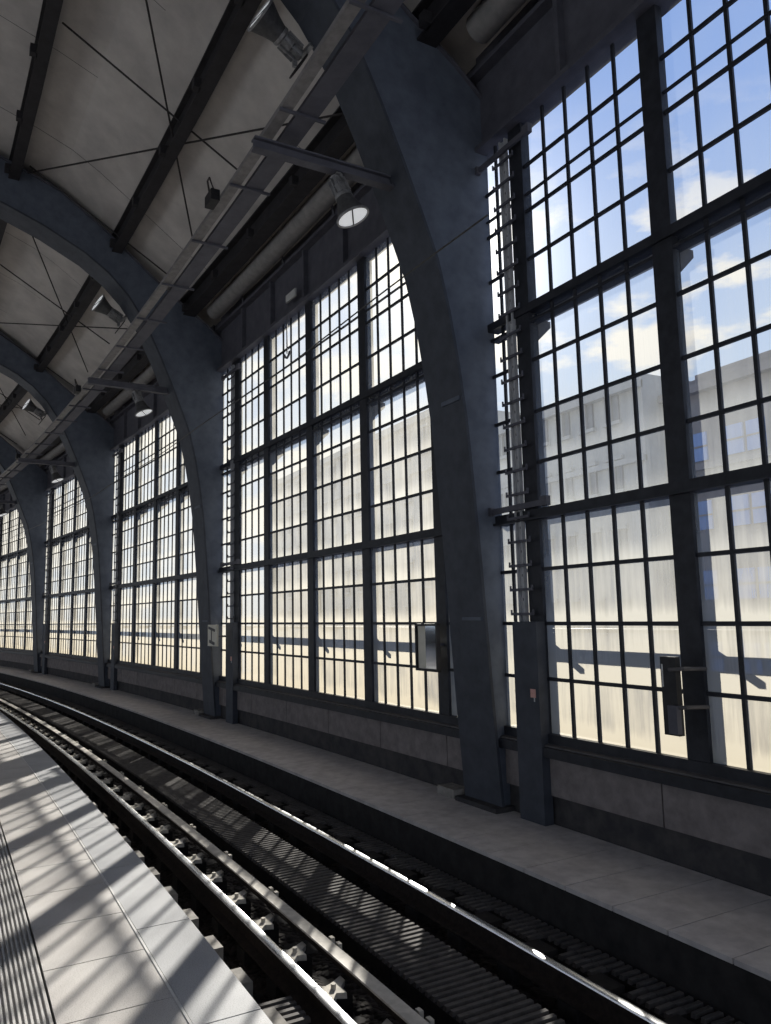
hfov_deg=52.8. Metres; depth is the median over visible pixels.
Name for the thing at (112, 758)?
mat
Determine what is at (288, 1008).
mat
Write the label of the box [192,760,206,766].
mat
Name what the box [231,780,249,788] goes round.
mat
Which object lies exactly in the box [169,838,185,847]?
chair
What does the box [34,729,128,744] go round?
sleeper
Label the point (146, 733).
mat
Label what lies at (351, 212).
floodlight
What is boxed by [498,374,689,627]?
building
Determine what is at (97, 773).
chair
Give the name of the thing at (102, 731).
sleeper
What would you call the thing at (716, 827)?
wall
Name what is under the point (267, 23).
floodlight
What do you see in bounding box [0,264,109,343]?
rod
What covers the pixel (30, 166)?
rod
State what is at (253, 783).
mat
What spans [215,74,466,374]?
wall
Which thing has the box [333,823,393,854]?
mat
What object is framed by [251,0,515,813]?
rib
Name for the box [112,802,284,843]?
sleeper
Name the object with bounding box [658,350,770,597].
building
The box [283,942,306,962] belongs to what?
chair
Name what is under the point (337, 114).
rod
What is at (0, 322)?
rod
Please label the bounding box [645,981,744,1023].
mat
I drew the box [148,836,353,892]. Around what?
sleeper
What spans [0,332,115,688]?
rib
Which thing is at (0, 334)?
rod
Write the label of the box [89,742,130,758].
mat
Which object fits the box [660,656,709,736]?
mirror
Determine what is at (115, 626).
access ladder
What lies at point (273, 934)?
sleeper
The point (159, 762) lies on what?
sleeper
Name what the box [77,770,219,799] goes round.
sleeper
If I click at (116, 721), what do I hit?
mat
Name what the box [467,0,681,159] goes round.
wall
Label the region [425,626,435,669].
mirror glass
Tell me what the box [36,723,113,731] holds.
sleeper
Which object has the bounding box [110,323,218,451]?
trim
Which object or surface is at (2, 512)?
floodlight
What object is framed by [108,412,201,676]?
window
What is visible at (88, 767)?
chair
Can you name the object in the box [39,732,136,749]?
sleeper
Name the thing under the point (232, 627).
access ladder
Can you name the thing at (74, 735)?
mat
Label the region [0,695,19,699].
mat
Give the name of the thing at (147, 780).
mat
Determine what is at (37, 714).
mat
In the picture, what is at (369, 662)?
window
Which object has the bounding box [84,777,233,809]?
sleeper
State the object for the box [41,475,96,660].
window
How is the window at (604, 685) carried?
in the wall at (716, 827)
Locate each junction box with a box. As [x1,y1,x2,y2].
[15,450,19,459]
[73,379,80,393]
[205,177,219,209]
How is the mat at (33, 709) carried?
on the track bed
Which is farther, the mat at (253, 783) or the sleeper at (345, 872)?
the mat at (253, 783)
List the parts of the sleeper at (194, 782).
chair seat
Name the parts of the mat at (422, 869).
board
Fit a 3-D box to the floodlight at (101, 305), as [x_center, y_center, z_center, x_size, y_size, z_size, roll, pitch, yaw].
[-6.011,-4.313,16.905,0.728,0.822,0.446,3,-9,-32]
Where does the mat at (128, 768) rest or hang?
on the track bed
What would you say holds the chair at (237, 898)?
on the sleeper at (378, 893)
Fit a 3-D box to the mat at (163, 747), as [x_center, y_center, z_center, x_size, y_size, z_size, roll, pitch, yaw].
[-4.178,4.591,14.898,0.150,0.160,0.388,3,-9,-31]
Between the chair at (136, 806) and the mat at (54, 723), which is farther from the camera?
the mat at (54, 723)
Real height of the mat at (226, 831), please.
0.160 m
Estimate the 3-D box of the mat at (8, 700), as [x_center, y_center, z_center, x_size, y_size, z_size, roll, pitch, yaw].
[-11.806,6.066,24.805,0.533,0.160,1.153,4,-9,-35]
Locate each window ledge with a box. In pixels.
[126,488,189,521]
[243,373,424,473]
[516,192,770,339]
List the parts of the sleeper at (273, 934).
chair seat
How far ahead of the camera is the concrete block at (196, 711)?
17.00 m
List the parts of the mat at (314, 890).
board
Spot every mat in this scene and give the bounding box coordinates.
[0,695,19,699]
[4,697,26,702]
[10,700,33,706]
[17,703,43,709]
[24,707,50,714]
[32,710,59,718]
[40,714,69,723]
[48,719,79,729]
[57,724,90,733]
[67,729,101,740]
[78,735,114,749]
[80,707,93,710]
[89,711,103,715]
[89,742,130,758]
[101,715,116,720]
[102,750,146,769]
[111,720,128,725]
[117,759,165,781]
[123,725,143,730]
[133,770,186,793]
[137,731,157,737]
[152,782,210,812]
[153,737,175,745]
[162,746,174,749]
[170,750,183,754]
[174,797,239,829]
[180,755,194,760]
[187,753,216,766]
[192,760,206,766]
[200,814,275,854]
[204,766,219,773]
[208,763,240,774]
[217,773,234,780]
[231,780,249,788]
[232,774,269,788]
[232,836,319,886]
[247,788,266,795]
[258,996,311,1023]
[261,787,303,805]
[263,795,282,803]
[271,864,375,926]
[281,805,303,814]
[294,804,343,829]
[302,816,326,825]
[325,828,351,838]
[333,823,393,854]
[351,842,380,854]
[381,858,413,871]
[382,848,457,882]
[416,876,452,892]
[446,880,541,926]
[452,895,491,913]
[498,920,544,942]
[529,922,657,992]
[546,1019,564,1023]
[554,950,607,976]
[622,987,686,1019]
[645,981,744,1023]
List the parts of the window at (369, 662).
glass, glass, glass, rail, glass, glass, post, glass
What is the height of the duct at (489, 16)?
0.525 m
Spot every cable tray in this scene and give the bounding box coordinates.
[0,0,366,479]
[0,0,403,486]
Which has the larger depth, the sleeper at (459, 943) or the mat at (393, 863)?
the mat at (393, 863)
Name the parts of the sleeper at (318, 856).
chair seat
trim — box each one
[0,465,46,512]
[44,415,113,491]
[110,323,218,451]
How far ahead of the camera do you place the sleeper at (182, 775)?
12.71 m
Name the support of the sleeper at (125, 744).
on the trackbed
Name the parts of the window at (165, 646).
glass, glass, glass, rail, glass, glass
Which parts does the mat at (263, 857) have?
board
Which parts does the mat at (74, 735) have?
board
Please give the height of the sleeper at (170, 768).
0.300 m
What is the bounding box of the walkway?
[0,666,770,1023]
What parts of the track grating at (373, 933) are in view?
board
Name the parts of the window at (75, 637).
glass, glass, glass, rail, glass, glass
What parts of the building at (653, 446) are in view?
cornice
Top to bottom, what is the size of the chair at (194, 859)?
0.065 m
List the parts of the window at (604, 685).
glass, post, glass, rail, glass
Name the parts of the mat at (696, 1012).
board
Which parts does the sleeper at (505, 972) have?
chair seat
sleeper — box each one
[27,717,100,725]
[30,726,120,740]
[31,720,107,727]
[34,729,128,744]
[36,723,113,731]
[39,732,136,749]
[44,736,144,753]
[49,740,153,759]
[55,744,162,764]
[61,748,171,771]
[68,753,182,776]
[74,758,193,782]
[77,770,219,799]
[82,764,205,792]
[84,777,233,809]
[92,784,248,818]
[101,793,265,829]
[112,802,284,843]
[122,812,304,854]
[134,823,327,871]
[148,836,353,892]
[164,851,383,909]
[183,868,417,936]
[205,888,456,965]
[231,911,502,1003]
[263,939,557,1023]
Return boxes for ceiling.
[0,0,529,465]
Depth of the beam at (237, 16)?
13.02 m
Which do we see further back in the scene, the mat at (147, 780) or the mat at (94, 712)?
the mat at (94, 712)
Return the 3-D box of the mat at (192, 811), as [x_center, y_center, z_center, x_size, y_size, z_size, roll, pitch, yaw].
[-2.343,3.948,10.159,0.533,0.160,1.153,3,-9,-30]
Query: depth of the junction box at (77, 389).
17.25 m
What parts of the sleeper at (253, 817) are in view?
chair seat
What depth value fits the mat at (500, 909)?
6.56 m
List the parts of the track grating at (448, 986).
board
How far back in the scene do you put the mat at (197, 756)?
13.66 m
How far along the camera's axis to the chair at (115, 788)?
11.08 m
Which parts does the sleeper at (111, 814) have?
chair seat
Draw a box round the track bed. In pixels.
[0,700,599,1023]
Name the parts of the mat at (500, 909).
board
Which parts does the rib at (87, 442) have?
bracket arm, foot plate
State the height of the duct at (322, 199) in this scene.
0.525 m
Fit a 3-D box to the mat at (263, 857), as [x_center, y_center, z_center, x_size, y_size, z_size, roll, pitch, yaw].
[-1.169,3.660,8.152,0.533,0.160,1.153,3,-9,-30]
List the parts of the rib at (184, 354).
bracket arm, foot plate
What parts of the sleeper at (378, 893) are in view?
chair seat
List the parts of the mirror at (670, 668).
arm, arm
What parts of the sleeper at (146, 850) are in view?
chair seat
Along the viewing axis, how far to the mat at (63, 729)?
18.02 m
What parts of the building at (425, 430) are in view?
cornice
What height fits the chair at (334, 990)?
0.065 m
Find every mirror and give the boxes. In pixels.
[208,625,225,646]
[414,624,443,671]
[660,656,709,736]
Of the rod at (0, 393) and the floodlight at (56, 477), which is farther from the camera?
the rod at (0, 393)
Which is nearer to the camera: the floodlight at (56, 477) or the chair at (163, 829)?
the chair at (163, 829)
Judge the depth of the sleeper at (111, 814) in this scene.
10.68 m
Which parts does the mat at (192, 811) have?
board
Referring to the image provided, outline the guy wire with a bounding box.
[0,214,487,542]
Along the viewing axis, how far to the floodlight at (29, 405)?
24.63 m
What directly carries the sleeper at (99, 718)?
on the trackbed
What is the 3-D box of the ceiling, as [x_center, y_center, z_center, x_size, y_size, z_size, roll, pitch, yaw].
[-22.453,-5.350,22.067,26.666,3.984,93.394,4,-9,-35]
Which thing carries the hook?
hanging from the window at (369, 662)
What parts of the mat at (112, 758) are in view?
board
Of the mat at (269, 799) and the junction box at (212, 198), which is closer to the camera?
the junction box at (212, 198)
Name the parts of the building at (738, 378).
cornice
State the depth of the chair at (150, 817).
9.43 m
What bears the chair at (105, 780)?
on the sleeper at (194, 782)
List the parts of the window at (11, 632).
glass, glass, rail, glass, glass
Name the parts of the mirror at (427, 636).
panel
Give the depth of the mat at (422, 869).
7.59 m
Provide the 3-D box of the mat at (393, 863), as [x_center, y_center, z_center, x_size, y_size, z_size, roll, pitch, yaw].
[0.120,3.557,7.695,0.150,0.160,0.388,3,-9,-29]
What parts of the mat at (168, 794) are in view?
board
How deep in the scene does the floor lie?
4.73 m
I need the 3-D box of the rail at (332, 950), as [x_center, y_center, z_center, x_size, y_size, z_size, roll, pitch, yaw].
[-10.729,5.150,19.251,3.463,0.114,76.640,4,-9,-33]
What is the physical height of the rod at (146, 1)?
1.737 m
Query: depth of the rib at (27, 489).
32.31 m
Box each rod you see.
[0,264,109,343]
[0,322,126,328]
[0,334,74,386]
[0,388,25,435]
[0,393,39,419]
[28,112,343,173]
[29,165,166,273]
[32,236,87,371]
[62,22,236,169]
[145,0,192,236]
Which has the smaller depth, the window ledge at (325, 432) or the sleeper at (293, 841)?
the sleeper at (293, 841)
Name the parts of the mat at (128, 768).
board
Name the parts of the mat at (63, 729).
board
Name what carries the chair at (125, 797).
on the sleeper at (111, 814)
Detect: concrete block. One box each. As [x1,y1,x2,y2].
[194,709,203,714]
[437,783,464,798]
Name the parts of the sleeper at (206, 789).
chair seat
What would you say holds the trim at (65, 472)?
attached to the ceiling
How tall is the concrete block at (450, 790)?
0.100 m
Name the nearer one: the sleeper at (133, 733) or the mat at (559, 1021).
the mat at (559, 1021)
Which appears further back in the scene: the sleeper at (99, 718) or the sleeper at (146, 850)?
the sleeper at (99, 718)
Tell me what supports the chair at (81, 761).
on the sleeper at (159, 762)
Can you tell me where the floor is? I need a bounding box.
[0,712,272,1023]
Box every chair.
[70,754,80,757]
[78,759,87,763]
[84,765,94,769]
[93,771,103,776]
[101,778,111,783]
[110,785,121,791]
[119,794,131,800]
[130,803,143,810]
[142,813,155,821]
[155,825,169,833]
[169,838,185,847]
[186,852,203,863]
[205,870,223,882]
[226,890,246,904]
[252,913,273,931]
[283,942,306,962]
[319,976,346,1001]
[382,1019,392,1023]
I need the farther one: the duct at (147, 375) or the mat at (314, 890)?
the duct at (147, 375)
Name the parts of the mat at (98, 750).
board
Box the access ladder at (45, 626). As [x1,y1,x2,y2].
[42,490,52,673]
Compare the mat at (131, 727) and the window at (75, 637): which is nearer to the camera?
the mat at (131, 727)
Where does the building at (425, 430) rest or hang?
on the street
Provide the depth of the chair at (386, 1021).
4.58 m
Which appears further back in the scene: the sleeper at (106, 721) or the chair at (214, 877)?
the sleeper at (106, 721)
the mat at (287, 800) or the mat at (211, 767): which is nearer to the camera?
the mat at (287, 800)
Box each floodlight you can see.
[0,503,7,516]
[22,398,46,424]
[49,465,63,482]
[91,294,127,333]
[131,389,152,416]
[247,0,313,78]
[328,171,368,227]
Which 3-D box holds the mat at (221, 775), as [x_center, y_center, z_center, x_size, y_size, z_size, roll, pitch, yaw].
[-2.502,4.197,12.161,0.150,0.160,0.388,3,-9,-31]
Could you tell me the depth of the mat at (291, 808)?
9.95 m
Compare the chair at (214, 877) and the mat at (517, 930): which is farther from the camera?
the chair at (214, 877)
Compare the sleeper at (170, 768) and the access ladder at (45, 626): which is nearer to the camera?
the sleeper at (170, 768)
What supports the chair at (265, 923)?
on the sleeper at (273, 934)
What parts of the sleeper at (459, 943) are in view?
chair seat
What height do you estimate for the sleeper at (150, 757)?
0.300 m
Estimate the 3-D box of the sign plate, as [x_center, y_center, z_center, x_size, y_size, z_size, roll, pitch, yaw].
[-1.698,-3.884,13.951,0.030,0.140,0.400,3,-9,-31]
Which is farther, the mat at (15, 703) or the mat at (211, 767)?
the mat at (15, 703)
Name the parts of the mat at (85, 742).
board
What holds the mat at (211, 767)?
on the track bed
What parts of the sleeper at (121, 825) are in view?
chair seat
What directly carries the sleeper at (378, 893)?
on the trackbed
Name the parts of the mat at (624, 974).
board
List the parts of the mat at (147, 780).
board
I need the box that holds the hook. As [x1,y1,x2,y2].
[283,315,290,358]
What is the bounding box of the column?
[475,122,553,825]
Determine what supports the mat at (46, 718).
on the track bed
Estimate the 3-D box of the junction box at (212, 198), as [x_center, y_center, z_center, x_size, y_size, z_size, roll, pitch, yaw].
[-2.148,-3.936,9.560,0.141,0.309,0.257,3,-9,-30]
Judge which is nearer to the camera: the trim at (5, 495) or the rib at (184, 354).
the rib at (184, 354)
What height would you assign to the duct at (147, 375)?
0.525 m
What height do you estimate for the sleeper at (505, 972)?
0.300 m
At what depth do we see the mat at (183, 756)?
13.84 m
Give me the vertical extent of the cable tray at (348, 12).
0.055 m
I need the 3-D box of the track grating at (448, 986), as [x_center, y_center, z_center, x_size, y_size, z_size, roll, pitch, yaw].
[0.551,3.227,5.120,0.533,0.160,1.153,3,-8,-29]
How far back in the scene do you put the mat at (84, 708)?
21.50 m
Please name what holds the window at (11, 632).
in the wall at (716, 827)
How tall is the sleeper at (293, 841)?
0.300 m
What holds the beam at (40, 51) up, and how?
attached to the ceiling
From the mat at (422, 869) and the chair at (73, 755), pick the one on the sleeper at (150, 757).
the chair at (73, 755)
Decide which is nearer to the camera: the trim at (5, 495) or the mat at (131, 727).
the mat at (131, 727)
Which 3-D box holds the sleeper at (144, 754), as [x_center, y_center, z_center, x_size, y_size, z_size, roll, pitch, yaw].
[-5.313,4.618,14.637,2.650,0.300,0.307,3,-9,-32]
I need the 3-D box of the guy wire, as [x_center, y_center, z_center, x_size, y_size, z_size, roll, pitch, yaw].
[-8.414,-0.375,20.999,0.683,0.056,34.721,4,-9,-33]
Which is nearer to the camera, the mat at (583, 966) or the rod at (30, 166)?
the mat at (583, 966)
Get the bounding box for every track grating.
[322,900,450,984]
[391,948,557,1023]
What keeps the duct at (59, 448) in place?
attached to the trim at (65, 472)
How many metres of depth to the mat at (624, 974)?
5.54 m
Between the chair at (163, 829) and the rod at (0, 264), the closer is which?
the chair at (163, 829)
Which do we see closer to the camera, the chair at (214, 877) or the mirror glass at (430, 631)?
the chair at (214, 877)
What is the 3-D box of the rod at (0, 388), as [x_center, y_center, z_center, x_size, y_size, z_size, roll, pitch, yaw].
[-13.575,-4.313,27.405,0.032,1.737,6.767,0,-8,-11]
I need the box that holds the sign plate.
[286,288,295,302]
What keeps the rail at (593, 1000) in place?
on the sleeper
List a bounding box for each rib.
[0,155,223,719]
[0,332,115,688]
[0,436,48,672]
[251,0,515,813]
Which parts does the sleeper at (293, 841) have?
chair seat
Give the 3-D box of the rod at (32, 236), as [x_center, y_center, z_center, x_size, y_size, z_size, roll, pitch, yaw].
[-8.332,-5.427,19.748,0.032,1.737,6.766,0,-8,-8]
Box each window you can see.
[0,508,32,652]
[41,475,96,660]
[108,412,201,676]
[218,238,457,724]
[485,0,770,787]
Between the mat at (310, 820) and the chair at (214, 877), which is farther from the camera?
the mat at (310, 820)
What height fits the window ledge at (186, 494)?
0.360 m
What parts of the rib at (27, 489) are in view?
bracket arm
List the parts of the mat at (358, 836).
board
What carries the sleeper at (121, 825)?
on the trackbed
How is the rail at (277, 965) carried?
on the sleeper
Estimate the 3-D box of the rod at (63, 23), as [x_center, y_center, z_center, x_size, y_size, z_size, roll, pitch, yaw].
[-3.664,-6.538,12.331,2.789,1.734,0.032,3,-8,-27]
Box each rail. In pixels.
[0,683,666,1023]
[0,699,433,1023]
[0,707,355,1023]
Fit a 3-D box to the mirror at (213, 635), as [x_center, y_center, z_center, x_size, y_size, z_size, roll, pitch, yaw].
[-3.488,2.572,16.199,0.292,0.440,0.539,3,-9,-32]
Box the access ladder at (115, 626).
[109,448,122,689]
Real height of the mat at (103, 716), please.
0.160 m
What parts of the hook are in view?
rod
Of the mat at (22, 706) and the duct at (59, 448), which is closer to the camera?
the mat at (22, 706)
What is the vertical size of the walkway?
0.830 m
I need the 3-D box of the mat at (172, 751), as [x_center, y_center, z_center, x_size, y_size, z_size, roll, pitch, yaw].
[-3.870,4.520,14.402,0.150,0.160,0.388,3,-9,-31]
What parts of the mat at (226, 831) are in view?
board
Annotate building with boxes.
[278,409,509,695]
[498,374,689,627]
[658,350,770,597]
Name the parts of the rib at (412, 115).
bracket arm, splice plate, splice plate, foot plate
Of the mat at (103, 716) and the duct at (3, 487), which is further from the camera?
the duct at (3, 487)
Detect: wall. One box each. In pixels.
[0,649,770,895]
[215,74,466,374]
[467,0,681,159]
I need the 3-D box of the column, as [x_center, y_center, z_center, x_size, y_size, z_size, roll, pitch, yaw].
[1.419,-0.568,8.385,0.121,7.470,1.000,3,-9,-29]
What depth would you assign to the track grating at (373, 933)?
6.04 m
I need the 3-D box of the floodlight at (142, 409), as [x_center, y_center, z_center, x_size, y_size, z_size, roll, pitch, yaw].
[-5.198,-2.353,16.605,0.437,0.632,0.382,3,-9,-32]
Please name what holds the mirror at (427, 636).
attached to the window at (369, 662)
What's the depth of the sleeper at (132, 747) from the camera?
15.46 m
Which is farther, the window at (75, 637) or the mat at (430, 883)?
the window at (75, 637)
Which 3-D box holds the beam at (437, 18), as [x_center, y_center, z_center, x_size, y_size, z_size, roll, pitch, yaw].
[-11.695,-3.395,24.631,4.292,0.430,85.245,4,-9,-34]
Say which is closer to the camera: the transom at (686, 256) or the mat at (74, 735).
the transom at (686, 256)
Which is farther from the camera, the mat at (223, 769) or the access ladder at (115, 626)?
the access ladder at (115, 626)
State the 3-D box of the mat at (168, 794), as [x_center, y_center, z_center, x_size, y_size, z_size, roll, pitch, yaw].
[-2.938,4.091,11.158,0.533,0.160,1.153,3,-9,-30]
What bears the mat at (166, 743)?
on the track bed
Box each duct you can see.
[0,464,38,491]
[39,441,64,464]
[102,364,155,415]
[207,146,363,318]
[466,0,526,43]
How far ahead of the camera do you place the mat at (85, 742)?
16.04 m
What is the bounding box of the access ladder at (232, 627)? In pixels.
[220,363,240,723]
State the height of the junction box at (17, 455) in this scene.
0.309 m
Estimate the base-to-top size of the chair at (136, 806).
0.065 m
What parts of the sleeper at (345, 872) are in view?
chair seat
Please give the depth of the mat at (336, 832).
8.81 m

